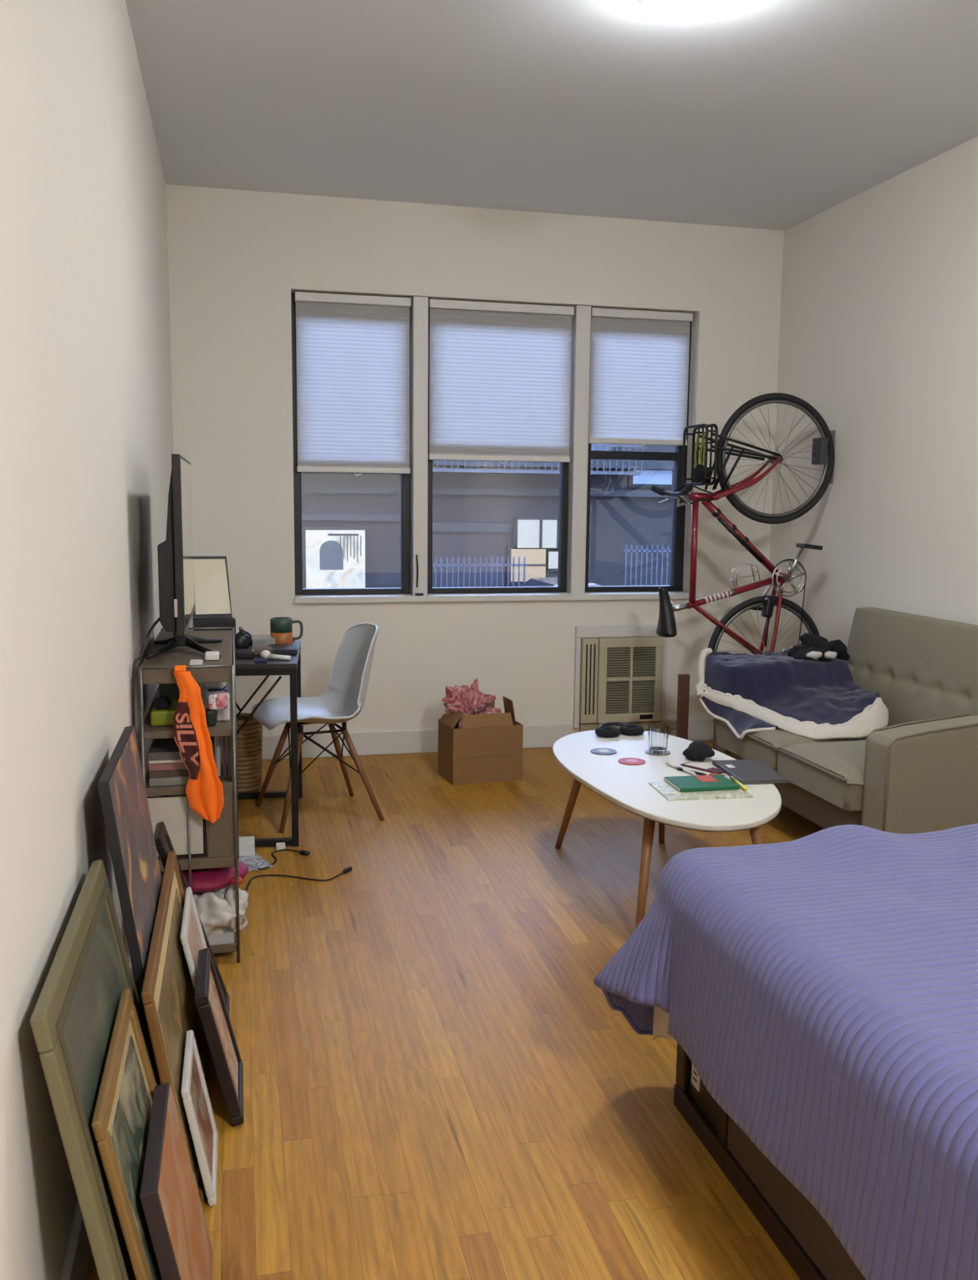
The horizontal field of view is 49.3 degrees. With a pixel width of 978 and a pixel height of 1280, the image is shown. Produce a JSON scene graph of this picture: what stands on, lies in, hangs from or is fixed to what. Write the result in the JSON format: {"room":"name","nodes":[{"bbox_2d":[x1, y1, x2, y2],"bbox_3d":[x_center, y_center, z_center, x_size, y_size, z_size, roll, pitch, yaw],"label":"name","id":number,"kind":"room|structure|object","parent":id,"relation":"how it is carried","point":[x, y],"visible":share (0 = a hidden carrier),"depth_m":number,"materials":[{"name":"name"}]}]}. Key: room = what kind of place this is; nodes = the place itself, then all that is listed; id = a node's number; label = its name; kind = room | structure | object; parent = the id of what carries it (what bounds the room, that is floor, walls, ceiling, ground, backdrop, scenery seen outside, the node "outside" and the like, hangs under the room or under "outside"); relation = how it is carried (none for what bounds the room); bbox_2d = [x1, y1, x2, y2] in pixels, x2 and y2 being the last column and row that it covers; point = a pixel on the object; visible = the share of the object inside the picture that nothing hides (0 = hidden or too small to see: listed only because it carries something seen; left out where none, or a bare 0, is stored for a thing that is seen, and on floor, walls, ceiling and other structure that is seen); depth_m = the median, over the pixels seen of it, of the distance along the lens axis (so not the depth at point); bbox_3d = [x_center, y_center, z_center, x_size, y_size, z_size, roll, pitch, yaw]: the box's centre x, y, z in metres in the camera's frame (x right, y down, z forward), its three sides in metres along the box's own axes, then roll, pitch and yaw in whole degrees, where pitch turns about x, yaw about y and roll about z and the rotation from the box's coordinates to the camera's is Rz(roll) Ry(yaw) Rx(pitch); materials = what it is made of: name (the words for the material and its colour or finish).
{"room":"studio apartment","nodes":[
{"label":"studio apartment","id":0,"kind":"room"},
{"bbox_2d":[0,0,172,1279],"bbox_3d":[-0.692,-0.248,1.324,0.150,2.800,8.436,-1,8,-13],"label":"wall","id":1,"kind":"structure","parent":0,"point":[86,426],"depth_m":1.83,"materials":[{"name":"paint"}]},
{"bbox_2d":[59,871,162,1279],"bbox_3d":[-0.618,1.081,1.484,0.016,0.125,8.070,-1,8,-13],"label":"baseboard","id":2,"kind":"structure","parent":1,"relation":"attached to","point":[77,1257],"depth_m":1.77,"materials":[{"name":"white paint"}]},
{"bbox_2d":[86,740,823,1279],"bbox_3d":[0.926,1.166,1.902,3.609,0.120,8.546,-1,8,-13],"label":"floor","id":3,"kind":"structure","parent":0,"point":[439,1082],"depth_m":2.58,"materials":[{"name":"brown wood"}]},
{"bbox_2d":[30,859,158,1279],"bbox_3d":[-0.588,0.773,1.712,0.146,0.674,0.615,-1,8,-13],"label":"picture frame","id":4,"kind":"object","parent":3,"relation":"on","point":[73,1016],"visible":0.68,"depth_m":1.51,"materials":[{"name":"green wood"}]},
{"bbox_2d":[62,903,136,1279],"bbox_3d":[-0.588,0.773,1.712,0.117,0.575,0.515,-1,8,-13],"label":"artwork","id":5,"kind":"object","parent":4,"relation":"attached to","point":[91,1009],"depth_m":1.62},
{"bbox_2d":[91,988,162,1279],"bbox_3d":[-0.536,0.871,1.696,0.115,0.486,0.415,-1,8,-13],"label":"picture frame","id":6,"kind":"object","parent":3,"relation":"on","point":[121,1119],"visible":0.7,"depth_m":1.60,"materials":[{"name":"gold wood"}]},
{"bbox_2d":[111,1035,162,1279],"bbox_3d":[-0.537,0.871,1.696,0.082,0.368,0.295,-1,8,-13],"label":"artwork","id":7,"kind":"object","parent":6,"relation":"attached to","point":[132,1106],"depth_m":1.63},
{"bbox_2d":[97,726,162,1085],"bbox_3d":[-0.710,0.631,2.247,0.132,0.817,0.500,-1,8,-13],"label":"canvas painting","id":8,"kind":"object","parent":3,"relation":"on","point":[121,788],"visible":0.48,"depth_m":2.08},
{"bbox_2d":[141,850,210,1213],"bbox_3d":[-0.655,0.800,2.283,0.094,0.472,0.780,-1,8,-13],"label":"picture frame","id":9,"kind":"object","parent":3,"relation":"on","point":[168,992],"visible":0.54,"depth_m":2.14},
{"bbox_2d":[157,888,203,1173],"bbox_3d":[-0.655,0.800,2.283,0.061,0.329,0.636,-1,8,-13],"label":"artwork","id":10,"kind":"object","parent":9,"relation":"attached to","point":[177,1012],"depth_m":2.19},
{"bbox_2d":[139,1081,213,1279],"bbox_3d":[-0.497,0.946,1.718,0.090,0.334,0.300,-1,8,-13],"label":"picture frame","id":11,"kind":"object","parent":3,"relation":"on","point":[170,1198],"visible":1,"depth_m":1.68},
{"bbox_2d":[137,626,239,963],"bbox_3d":[-0.945,0.446,3.436,0.258,0.872,0.912,-1,8,-13],"label":"shelf unit","id":12,"kind":"object","parent":3,"relation":"on","point":[222,835],"visible":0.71,"depth_m":3.04,"materials":[{"name":"wood"}]},
{"bbox_2d":[150,699,178,726],"bbox_3d":[-0.932,0.211,3.107,0.090,0.045,0.190,-1,8,-13],"label":"case","id":13,"kind":"object","parent":12,"relation":"on","point":[158,717],"visible":0.42,"depth_m":3.02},
{"bbox_2d":[154,695,171,709],"bbox_3d":[-0.933,0.180,3.051,0.045,0.030,0.070,-1,8,-13],"label":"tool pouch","id":14,"kind":"object","parent":13,"relation":"on","point":[161,703],"visible":1,"depth_m":3.02,"materials":[{"name":"black fabric"}]},
{"bbox_2d":[148,776,189,786],"bbox_3d":[-0.909,0.385,3.105,0.138,0.022,0.210,-1,8,-13],"label":"magazine","id":15,"kind":"object","parent":12,"relation":"on","point":[180,779],"visible":0.24,"depth_m":3.00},
{"bbox_2d":[148,769,189,777],"bbox_3d":[-0.911,0.364,3.105,0.134,0.018,0.204,-1,8,-13],"label":"book","id":16,"kind":"object","parent":15,"relation":"on","point":[158,774],"visible":0.24,"depth_m":3.00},
{"bbox_2d":[148,761,187,771],"bbox_3d":[-0.910,0.343,3.106,0.138,0.024,0.198,-1,8,-13],"label":"book","id":17,"kind":"object","parent":16,"relation":"on","point":[179,765],"visible":0.24,"depth_m":3.01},
{"bbox_2d":[148,759,182,763],"bbox_3d":[-0.910,0.328,3.097,0.134,0.007,0.210,-1,8,-13],"label":"magazine","id":18,"kind":"object","parent":17,"relation":"on","point":[165,760],"visible":0.24,"depth_m":2.99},
{"bbox_2d":[148,737,181,760],"bbox_3d":[-0.909,0.313,3.099,0.138,0.022,0.204,-1,8,-13],"label":"book","id":19,"kind":"object","parent":18,"relation":"on","point":[160,749],"visible":0.42,"depth_m":3.01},
{"bbox_2d":[158,683,179,699],"bbox_3d":[-0.992,0.134,3.399,0.100,0.120,0.220,-1,8,-13],"label":"storage box","id":20,"kind":"object","parent":12,"relation":"on","point":[170,690],"visible":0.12,"depth_m":3.29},
{"bbox_2d":[131,453,222,731],"bbox_3d":[-0.939,-0.132,3.302,0.243,0.852,0.882,0,8,-8],"label":"television","id":21,"kind":"object","parent":12,"relation":"on","point":[175,559],"visible":0.95,"depth_m":3.01,"materials":[{"name":"black plastic"}]},
{"bbox_2d":[147,794,207,859],"bbox_3d":[-0.883,0.531,3.018,0.162,0.181,0.017,-1,8,-13],"label":"canvas","id":22,"kind":"object","parent":12,"relation":"on","point":[170,810],"visible":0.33,"depth_m":3.01,"materials":[{"name":"white fabric"}]},
{"bbox_2d":[173,665,223,823],"bbox_3d":[-0.804,0.290,2.953,0.129,0.443,0.064,0,7,-3],"label":"bag","id":23,"kind":"object","parent":12,"relation":"hanging from","point":[204,789],"visible":1,"depth_m":2.93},
{"bbox_2d":[205,708,216,726],"bbox_3d":[-0.792,0.220,3.033,0.030,0.048,0.040,-1,8,-13],"label":"spray can","id":24,"kind":"object","parent":12,"relation":"on","point":[210,715],"visible":0.8,"depth_m":3.02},
{"bbox_2d":[205,690,227,710],"bbox_3d":[-0.775,0.172,3.036,0.055,0.047,0.050,-3,8,-25],"label":"packet","id":25,"kind":"object","parent":24,"relation":"on","point":[215,699],"visible":1,"depth_m":3.02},
{"bbox_2d":[208,685,227,711],"bbox_3d":[-0.812,0.182,3.194,0.055,0.081,0.070,-1,8,-13],"label":"packet","id":26,"kind":"object","parent":12,"relation":"on","point":[224,688],"visible":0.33,"depth_m":3.16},
{"bbox_2d":[202,681,227,688],"bbox_3d":[-0.819,0.121,3.185,0.060,0.040,0.070,0,7,-2],"label":"packet","id":27,"kind":"object","parent":26,"relation":"on","point":[220,684],"visible":0.46,"depth_m":3.15,"materials":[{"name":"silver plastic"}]},
{"bbox_2d":[215,736,221,776],"bbox_3d":[-0.803,0.330,3.170,0.011,0.116,0.140,-1,8,-13],"label":"magazine","id":28,"kind":"object","parent":12,"relation":"on","point":[217,738],"visible":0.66,"depth_m":3.10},
{"bbox_2d":[207,929,233,944],"bbox_3d":[-0.820,0.858,3.124,0.142,0.033,0.115,-1,8,-13],"label":"book","id":29,"kind":"object","parent":12,"relation":"on","point":[227,937],"visible":0.24,"depth_m":3.08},
{"bbox_2d":[192,883,248,945],"bbox_3d":[-0.824,0.791,3.102,0.227,0.202,0.265,5,9,29],"label":"plastic bag","id":30,"kind":"object","parent":29,"relation":"on","point":[215,908],"visible":0.55,"depth_m":3.05,"materials":[{"name":"white plastic"}]},
{"bbox_2d":[182,861,248,892],"bbox_3d":[-0.827,0.691,3.126,0.240,0.070,0.196,-1,8,-13],"label":"cloth","id":31,"kind":"object","parent":30,"relation":"on","point":[208,879],"visible":0.53,"depth_m":3.07,"materials":[{"name":"fabric"}]},
{"bbox_2d":[216,691,229,721],"bbox_3d":[-0.778,0.195,3.121,0.037,0.075,0.070,-1,8,-13],"label":"packet","id":32,"kind":"object","parent":12,"relation":"on","point":[221,714],"visible":0.66,"depth_m":3.09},
{"bbox_2d":[221,736,226,775],"bbox_3d":[-0.788,0.330,3.173,0.011,0.116,0.140,-1,8,-13],"label":"magazine","id":33,"kind":"object","parent":12,"relation":"on","point":[223,738],"visible":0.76,"depth_m":3.11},
{"bbox_2d":[153,821,229,1017],"bbox_3d":[-0.760,0.724,2.735,0.174,0.504,0.130,-1,8,-13],"label":"picture frame","id":34,"kind":"object","parent":3,"relation":"on","point":[163,842],"visible":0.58,"depth_m":2.74,"materials":[{"name":"brown wood"}]},
{"bbox_2d":[163,836,224,1000],"bbox_3d":[-0.760,0.724,2.735,0.150,0.455,0.080,-1,8,-13],"label":"artwork","id":35,"kind":"object","parent":34,"relation":"attached to","point":[167,843],"depth_m":2.79},
{"bbox_2d":[180,887,207,990],"bbox_3d":[-0.674,0.817,2.534,0.092,0.373,0.310,-1,8,-13],"label":"picture frame","id":36,"kind":"object","parent":3,"relation":"on","point":[192,938],"visible":0.4,"depth_m":2.50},
{"bbox_2d":[187,904,203,970],"bbox_3d":[-0.675,0.817,2.534,0.074,0.324,0.260,-1,8,-13],"label":"artwork","id":37,"kind":"object","parent":36,"relation":"attached to","point":[195,933],"depth_m":2.55},
{"bbox_2d":[180,1030,218,1206],"bbox_3d":[-0.571,0.940,2.111,0.058,0.241,0.235,-1,8,-13],"label":"picture frame","id":38,"kind":"object","parent":3,"relation":"on","point":[194,1092],"visible":1,"depth_m":2.09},
{"bbox_2d":[189,1049,213,1180],"bbox_3d":[-0.572,0.940,2.111,0.043,0.205,0.199,-1,8,-13],"label":"artwork","id":39,"kind":"object","parent":38,"relation":"attached to","point":[199,1096],"depth_m":2.13},
{"bbox_2d":[193,947,243,1127],"bbox_3d":[-0.596,0.874,2.366,0.095,0.304,0.245,-1,8,-13],"label":"picture frame","id":40,"kind":"object","parent":3,"relation":"on","point":[209,999],"visible":1,"depth_m":2.30,"materials":[{"name":"black wood"}]},
{"bbox_2d":[208,970,237,1094],"bbox_3d":[-0.596,0.874,2.366,0.068,0.237,0.177,-1,8,-13],"label":"artwork","id":41,"kind":"object","parent":40,"relation":"attached to","point":[215,998],"depth_m":2.40},
{"bbox_2d":[236,712,262,792],"bbox_3d":[-1.118,0.521,4.841,0.190,0.352,0.190,-1,8,-13],"label":"wicker basket","id":42,"kind":"object","parent":3,"relation":"on","point":[249,745],"visible":0.52,"depth_m":4.78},
{"bbox_2d":[238,852,273,871],"bbox_3d":[-0.878,0.818,3.932,0.100,0.006,0.180,-4,9,-33],"label":"magazine","id":43,"kind":"object","parent":3,"relation":"on","point":[257,861],"visible":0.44,"depth_m":3.92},
{"bbox_2d":[238,836,254,857],"bbox_3d":[-0.913,0.777,4.011,0.060,0.054,0.080,-1,8,-13],"label":"box","id":44,"kind":"object","parent":43,"relation":"on","point":[246,844],"visible":0.83,"depth_m":3.98,"materials":[{"name":"cardboard"}]},
{"bbox_2d":[231,640,302,847],"bbox_3d":[-1.035,0.401,4.381,0.509,0.715,0.707,-1,8,-9],"label":"desk","id":45,"kind":"object","parent":3,"relation":"on","point":[244,667],"visible":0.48,"depth_m":4.08,"materials":[{"name":"black metal"}]},
{"bbox_2d":[192,555,235,635],"bbox_3d":[-1.158,-0.162,4.481,0.170,0.378,0.105,-2,8,-19],"label":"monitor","id":46,"kind":"object","parent":45,"relation":"on","point":[212,597],"visible":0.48,"depth_m":4.47,"materials":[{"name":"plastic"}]},
{"bbox_2d":[234,626,252,649],"bbox_3d":[-0.999,-0.006,4.337,0.073,0.099,0.160,-1,8,-13],"label":"headphones","id":47,"kind":"object","parent":45,"relation":"on","point":[243,640],"visible":0.92,"depth_m":4.27,"materials":[{"name":"black plastic"}]},
{"bbox_2d":[234,630,252,639],"bbox_3d":[-1.011,-0.001,4.390,0.076,0.076,0.028,-5,9,-36],"label":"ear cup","id":48,"kind":"object","parent":47,"relation":"on","point":[245,632],"depth_m":4.38,"materials":[{"name":"black plastic"}]},
{"bbox_2d":[234,634,252,649],"bbox_3d":[-0.986,0.013,4.284,0.076,0.076,0.028,-5,9,-36],"label":"ear cup","id":49,"kind":"object","parent":47,"relation":"on","point":[242,641],"depth_m":4.27,"materials":[{"name":"black plastic"}]},
{"bbox_2d":[235,648,253,659],"bbox_3d":[-0.955,0.054,4.175,0.070,0.028,0.090,-1,8,-13],"label":"wallet","id":50,"kind":"object","parent":45,"relation":"on","point":[246,652],"visible":1,"depth_m":4.13,"materials":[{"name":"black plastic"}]},
{"bbox_2d":[248,645,273,655],"bbox_3d":[-0.910,0.044,4.246,0.090,0.030,0.070,-3,8,-23],"label":"case","id":51,"kind":"object","parent":45,"relation":"on","point":[257,650],"visible":0.57,"depth_m":4.22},
{"bbox_2d":[250,634,275,646],"bbox_3d":[-0.951,0.008,4.460,0.100,0.045,0.130,-2,8,-18],"label":"case","id":52,"kind":"object","parent":45,"relation":"on","point":[257,640],"visible":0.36,"depth_m":4.40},
{"bbox_2d":[259,650,290,660],"bbox_3d":[-0.824,0.059,4.120,0.122,0.037,0.040,1,7,5],"label":"charger","id":53,"kind":"object","parent":45,"relation":"on","point":[266,654],"visible":0.84,"depth_m":4.11,"materials":[{"name":"plastic"}]},
{"bbox_2d":[268,644,298,655],"bbox_3d":[-0.837,0.038,4.325,0.120,0.022,0.170,-1,8,-9],"label":"tablet","id":54,"kind":"object","parent":45,"relation":"on","point":[279,649],"visible":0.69,"depth_m":4.26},
{"bbox_2d":[269,617,303,644],"bbox_3d":[-0.860,-0.033,4.498,0.127,0.118,0.092,3,8,15],"label":"mug","id":55,"kind":"object","parent":45,"relation":"on","point":[281,628],"visible":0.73,"depth_m":4.47,"materials":[{"name":"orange ceramic"}]},
{"bbox_2d":[248,848,309,869],"bbox_3d":[-0.794,0.809,3.960,0.131,0.021,0.232,6,9,34],"label":"power cord","id":56,"kind":"object","parent":3,"relation":"on","point":[301,851],"visible":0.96,"depth_m":4.01,"materials":[{"name":"black plastic"}]},
{"bbox_2d":[245,866,352,890],"bbox_3d":[-0.664,0.840,3.757,0.379,0.020,0.140,-1,8,-13],"label":"power cord","id":57,"kind":"object","parent":3,"relation":"on","point":[348,869],"visible":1,"depth_m":3.78,"materials":[{"name":"black plastic"}]},
{"bbox_2d":[251,622,384,833],"bbox_3d":[-0.718,0.343,4.509,0.496,0.809,0.471,-3,8,-25],"label":"shell chair","id":58,"kind":"object","parent":3,"relation":"on","point":[343,700],"visible":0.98,"depth_m":4.59,"materials":[{"name":"white plastic"}]},
{"bbox_2d":[437,695,523,785],"bbox_3d":[-0.043,0.481,5.177,0.350,0.369,0.251,-2,8,-19],"label":"cardboard box","id":59,"kind":"object","parent":3,"relation":"on","point":[487,748],"visible":0.91,"depth_m":5.07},
{"bbox_2d":[440,677,501,728],"bbox_3d":[-0.090,0.362,5.183,0.296,0.371,0.231,-6,10,-41],"label":"tissue paper","id":60,"kind":"object","parent":59,"relation":"in","point":[470,701],"visible":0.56,"depth_m":5.12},
{"bbox_2d":[552,730,781,928],"bbox_3d":[0.593,0.655,3.707,0.638,0.425,1.293,-1,8,-13],"label":"coffee table","id":61,"kind":"object","parent":3,"relation":"on","point":[626,786],"visible":0.7,"depth_m":3.42,"materials":[{"name":"white paint"}]},
{"bbox_2d":[589,747,616,755],"bbox_3d":[0.421,0.409,3.916,0.096,0.005,0.096,-1,8,-13],"label":"coaster","id":62,"kind":"object","parent":61,"relation":"on","point":[602,751],"visible":1,"depth_m":3.90,"materials":[{"name":"blue plastic"}]},
{"bbox_2d":[594,721,644,737],"bbox_3d":[0.514,0.354,4.211,0.204,0.039,0.128,-1,8,-13],"label":"headphones","id":63,"kind":"object","parent":61,"relation":"on","point":[606,730],"visible":1,"depth_m":4.19,"materials":[{"name":"black plastic"}]},
{"bbox_2d":[617,757,645,765],"bbox_3d":[0.505,0.429,3.769,0.096,0.005,0.096,-1,8,-13],"label":"coaster","id":64,"kind":"object","parent":61,"relation":"on","point":[629,761],"visible":1,"depth_m":3.76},
{"bbox_2d":[645,749,670,756],"bbox_3d":[0.619,0.412,3.911,0.092,0.004,0.092,-1,8,-13],"label":"coaster","id":65,"kind":"object","parent":61,"relation":"on","point":[667,753],"visible":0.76,"depth_m":3.88,"materials":[{"name":"white ceramic"}]},
{"bbox_2d":[648,724,668,753],"bbox_3d":[0.620,0.362,3.905,0.075,0.095,0.073,-1,8,-13],"label":"drinking glass","id":66,"kind":"object","parent":65,"relation":"on","point":[657,733],"visible":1,"depth_m":3.88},
{"bbox_2d":[681,741,714,761],"bbox_3d":[0.750,0.401,3.805,0.104,0.071,0.094,-1,8,-13],"label":"pouch","id":67,"kind":"object","parent":61,"relation":"on","point":[696,750],"visible":1,"depth_m":3.78,"materials":[{"name":"fabric"}]},
{"bbox_2d":[648,782,752,800],"bbox_3d":[0.673,0.478,3.403,0.275,0.005,0.200,-1,8,-9],"label":"magazine","id":68,"kind":"object","parent":61,"relation":"on","point":[667,790],"visible":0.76,"depth_m":3.35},
{"bbox_2d":[663,774,739,792],"bbox_3d":[0.686,0.463,3.449,0.207,0.014,0.154,-1,8,-13],"label":"book","id":69,"kind":"object","parent":68,"relation":"on","point":[711,782],"visible":1,"depth_m":3.42,"materials":[{"name":"green paper"}]},
{"bbox_2d":[680,761,724,773],"bbox_3d":[0.741,0.442,3.681,0.050,0.006,0.160,-6,10,-41],"label":"notebook","id":70,"kind":"object","parent":61,"relation":"on","point":[712,769],"visible":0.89,"depth_m":3.65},
{"bbox_2d":[711,759,788,784],"bbox_3d":[0.884,0.446,3.623,0.165,0.015,0.275,0,8,-8],"label":"laptop","id":71,"kind":"object","parent":61,"relation":"on","point":[746,771],"visible":0.95,"depth_m":3.59,"materials":[{"name":"grey metal"}]},
{"bbox_2d":[675,673,689,740],"bbox_3d":[1.047,0.429,4.941,0.377,0.557,0.025,-1,8,-13],"label":"wooden board","id":72,"kind":"object","parent":3,"relation":"on","point":[683,694],"visible":0.31,"depth_m":4.88,"materials":[{"name":"brown wood"}]},
{"bbox_2d":[652,1005,865,1279],"bbox_3d":[1.528,0.837,1.845,2.041,0.559,1.612,-1,8,-13],"label":"bed","id":73,"kind":"object","parent":3,"relation":"on","point":[799,1231],"visible":0.15,"depth_m":1.99,"materials":[{"name":"brown wood"}]},
{"bbox_2d":[593,822,977,1279],"bbox_3d":[1.457,0.749,1.839,2.170,0.520,1.689,-1,8,-13],"label":"quilt","id":74,"kind":"object","parent":73,"relation":"on","point":[820,987],"visible":0.99,"depth_m":1.74,"materials":[{"name":"fabric"}]},
{"bbox_2d":[711,607,977,833],"bbox_3d":[1.529,0.365,4.301,0.849,0.860,1.335,-1,8,-13],"label":"sofa","id":75,"kind":"object","parent":3,"relation":"on","point":[916,774],"visible":0.8,"depth_m":4.05,"materials":[{"name":"fabric"}]},
{"bbox_2d":[695,648,888,740],"bbox_3d":[1.315,0.237,4.617,0.648,0.314,0.811,-1,8,-13],"label":"blanket","id":76,"kind":"object","parent":75,"relation":"on","point":[815,700],"visible":0.97,"depth_m":4.62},
{"bbox_2d":[787,633,849,661],"bbox_3d":[1.475,0.057,4.831,0.260,0.163,0.231,-6,10,-42],"label":"stuffed animal","id":77,"kind":"object","parent":76,"relation":"on","point":[815,647],"visible":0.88,"depth_m":4.80,"materials":[{"name":"fabric"}]},
{"bbox_2d":[711,715,891,772],"bbox_3d":[1.387,0.421,4.544,0.683,0.139,0.573,-1,8,-13],"label":"seat cushion","id":78,"kind":"object","parent":75,"relation":"on","point":[762,746],"depth_m":4.34,"materials":[{"name":"grey fabric"}]},
{"bbox_2d":[772,740,864,811],"bbox_3d":[1.510,0.489,4.030,0.683,0.139,0.538,-1,8,-13],"label":"seat cushion","id":79,"kind":"object","parent":75,"relation":"on","point":[833,771],"depth_m":3.94,"materials":[{"name":"grey fabric"}]},
{"bbox_2d":[166,184,783,736],"bbox_3d":[-0.002,-0.810,5.681,3.209,2.800,0.200,-1,8,-13],"label":"wall","id":80,"kind":"structure","parent":0,"point":[236,258],"depth_m":5.48,"materials":[{"name":"paint"}]},
{"bbox_2d":[290,292,410,594],"bbox_3d":[-0.712,-0.994,5.519,0.610,1.517,0.060,-1,8,-13],"label":"window","id":81,"kind":"structure","parent":80,"relation":"in","point":[404,588],"depth_m":5.53,"materials":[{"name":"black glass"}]},
{"bbox_2d":[294,291,411,475],"bbox_3d":[-0.685,-1.286,5.409,0.580,0.895,0.050,-1,8,-13],"label":"cellular shade","id":82,"kind":"object","parent":81,"relation":"attached to","point":[353,351],"visible":1,"depth_m":5.40,"materials":[{"name":"fabric"}]},
{"bbox_2d":[261,723,571,759],"bbox_3d":[-0.550,0.541,5.619,2.060,0.125,0.016,-1,8,-13],"label":"baseboard","id":83,"kind":"structure","parent":80,"relation":"attached to","point":[372,743],"depth_m":5.62,"materials":[{"name":"white paint"}]},
{"bbox_2d":[410,295,427,594],"bbox_3d":[-0.373,-0.997,5.579,0.077,1.521,0.180,-1,8,-13],"label":"trim","id":84,"kind":"structure","parent":80,"relation":"attached to","point":[419,308],"depth_m":5.50,"materials":[{"name":"white paint"}]},
{"bbox_2d":[294,591,688,604],"bbox_3d":[0.054,-0.231,5.724,2.175,0.034,0.152,-1,8,-13],"label":"trim","id":85,"kind":"structure","parent":80,"relation":"attached to","point":[443,597],"depth_m":5.64,"materials":[{"name":"white paint"}]},
{"bbox_2d":[426,299,568,594],"bbox_3d":[0.044,-1.010,5.697,0.788,1.517,0.060,-1,8,-13],"label":"window","id":86,"kind":"structure","parent":80,"relation":"in","point":[564,466],"depth_m":5.77,"materials":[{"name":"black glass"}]},
{"bbox_2d":[427,299,573,463],"bbox_3d":[0.064,-1.338,5.580,0.769,0.821,0.050,-1,8,-13],"label":"cellular shade","id":87,"kind":"object","parent":86,"relation":"attached to","point":[500,373],"visible":1,"depth_m":5.58,"materials":[{"name":"fabric"}]},
{"bbox_2d":[566,304,590,594],"bbox_3d":[0.471,-1.014,5.777,0.080,1.521,0.180,-1,8,-13],"label":"trim","id":88,"kind":"structure","parent":80,"relation":"attached to","point":[581,320],"depth_m":5.69,"materials":[{"name":"white paint"}]},
{"bbox_2d":[573,624,675,731],"bbox_3d":[0.757,0.208,5.864,0.590,0.580,0.097,-1,8,-13],"label":"air conditioner","id":89,"kind":"object","parent":80,"relation":"attached to","point":[620,670],"visible":0.91,"depth_m":5.82,"materials":[{"name":"white paint"}]},
{"bbox_2d":[584,321,691,592],"bbox_3d":[0.799,-1.025,5.874,0.605,1.517,0.060,-1,8,-13],"label":"window","id":90,"kind":"structure","parent":80,"relation":"in","point":[678,513],"depth_m":5.92,"materials":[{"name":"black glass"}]},
{"bbox_2d":[588,307,692,446],"bbox_3d":[0.812,-1.404,5.749,0.571,0.718,0.050,-1,8,-13],"label":"cellular shade","id":91,"kind":"object","parent":90,"relation":"attached to","point":[639,358],"visible":0.88,"depth_m":5.74,"materials":[{"name":"fabric"}]},
{"bbox_2d":[669,717,713,741],"bbox_3d":[1.294,0.504,6.052,0.569,0.125,0.016,-1,8,-13],"label":"baseboard","id":92,"kind":"structure","parent":80,"relation":"attached to","point":[698,728],"depth_m":6.02,"materials":[{"name":"white paint"}]},
{"bbox_2d":[125,0,977,230],"bbox_3d":[0.956,-1.730,1.524,3.609,0.120,8.546,-1,8,-13],"label":"ceiling","id":93,"kind":"structure","parent":0,"point":[769,114],"depth_m":3.91,"materials":[{"name":"paint"}]},
{"bbox_2d":[638,0,736,20],"bbox_3d":[0.569,-1.816,2.992,0.316,0.096,0.316,-1,8,-13],"label":"ceiling light","id":94,"kind":"object","parent":93,"relation":"attached to","point":[678,10],"visible":1,"depth_m":3.00,"materials":[{"name":"white paint"}]},
{"bbox_2d":[765,136,977,653],"bbox_3d":[2.577,-0.314,2.092,0.150,2.800,8.436,-1,8,-13],"label":"wall","id":95,"kind":"structure","parent":0,"point":[878,319],"depth_m":4.89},
{"bbox_2d":[650,392,833,659],"bbox_3d":[1.276,-0.397,5.287,0.910,1.634,0.449,-1,8,-13],"label":"bicycle","id":96,"kind":"object","parent":95,"relation":"attached to","point":[701,474],"visible":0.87,"depth_m":5.25,"materials":[{"name":"red metal"}]},
{"bbox_2d":[811,430,835,482],"bbox_3d":[1.675,-0.917,5.323,0.105,0.260,0.110,-1,8,-13],"label":"hook","id":97,"kind":"object","parent":95,"relation":"attached to","point":[820,447],"visible":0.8,"depth_m":5.28,"materials":[{"name":"grey metal"}]},
{"label":"outside","id":98,"kind":"structure","parent":0,"visible":0},
{"bbox_3d":[2.822,0.244,12.977,40.000,0.120,10.314,-1,8,-13],"label":"street","id":99,"kind":"object","parent":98,"visible":0},
{"bbox_2d":[432,557,527,587],"bbox_3d":[-0.119,-0.645,15.033,1.350,1.050,0.030,-1,8,-13],"label":"iron fence","id":100,"kind":"object","parent":99,"relation":"on","point":[513,565],"visible":0.42,"depth_m":14.97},
{"bbox_2d":[300,443,674,588],"bbox_3d":[1.469,-2.768,18.480,36.000,4.400,4.300,-1,8,-13],"label":"building","id":101,"kind":"structure","parent":99,"relation":"on","point":[351,522],"depth_m":16.28,"materials":[{"name":"concrete"}]},
{"bbox_2d":[432,443,642,476],"bbox_3d":[-0.571,-2.677,15.614,5.715,0.440,0.720,-1,8,-13],"label":"fire escape","id":102,"kind":"object","parent":101,"relation":"attached to","point":[437,469],"visible":0.23,"depth_m":15.65,"materials":[{"name":"metal"}]},
{"bbox_2d":[519,577,600,586],"bbox_3d":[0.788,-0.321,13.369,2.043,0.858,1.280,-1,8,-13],"label":"parked car","id":103,"kind":"object","parent":99,"relation":"on","point":[546,581],"visible":0.04,"depth_m":13.42,"materials":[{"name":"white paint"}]},
{"bbox_2d":[623,544,670,585],"bbox_3d":[2.413,-0.780,15.616,0.950,1.220,0.030,-1,8,-13],"label":"iron gate","id":104,"kind":"object","parent":99,"relation":"on","point":[636,551],"visible":0.3,"depth_m":15.53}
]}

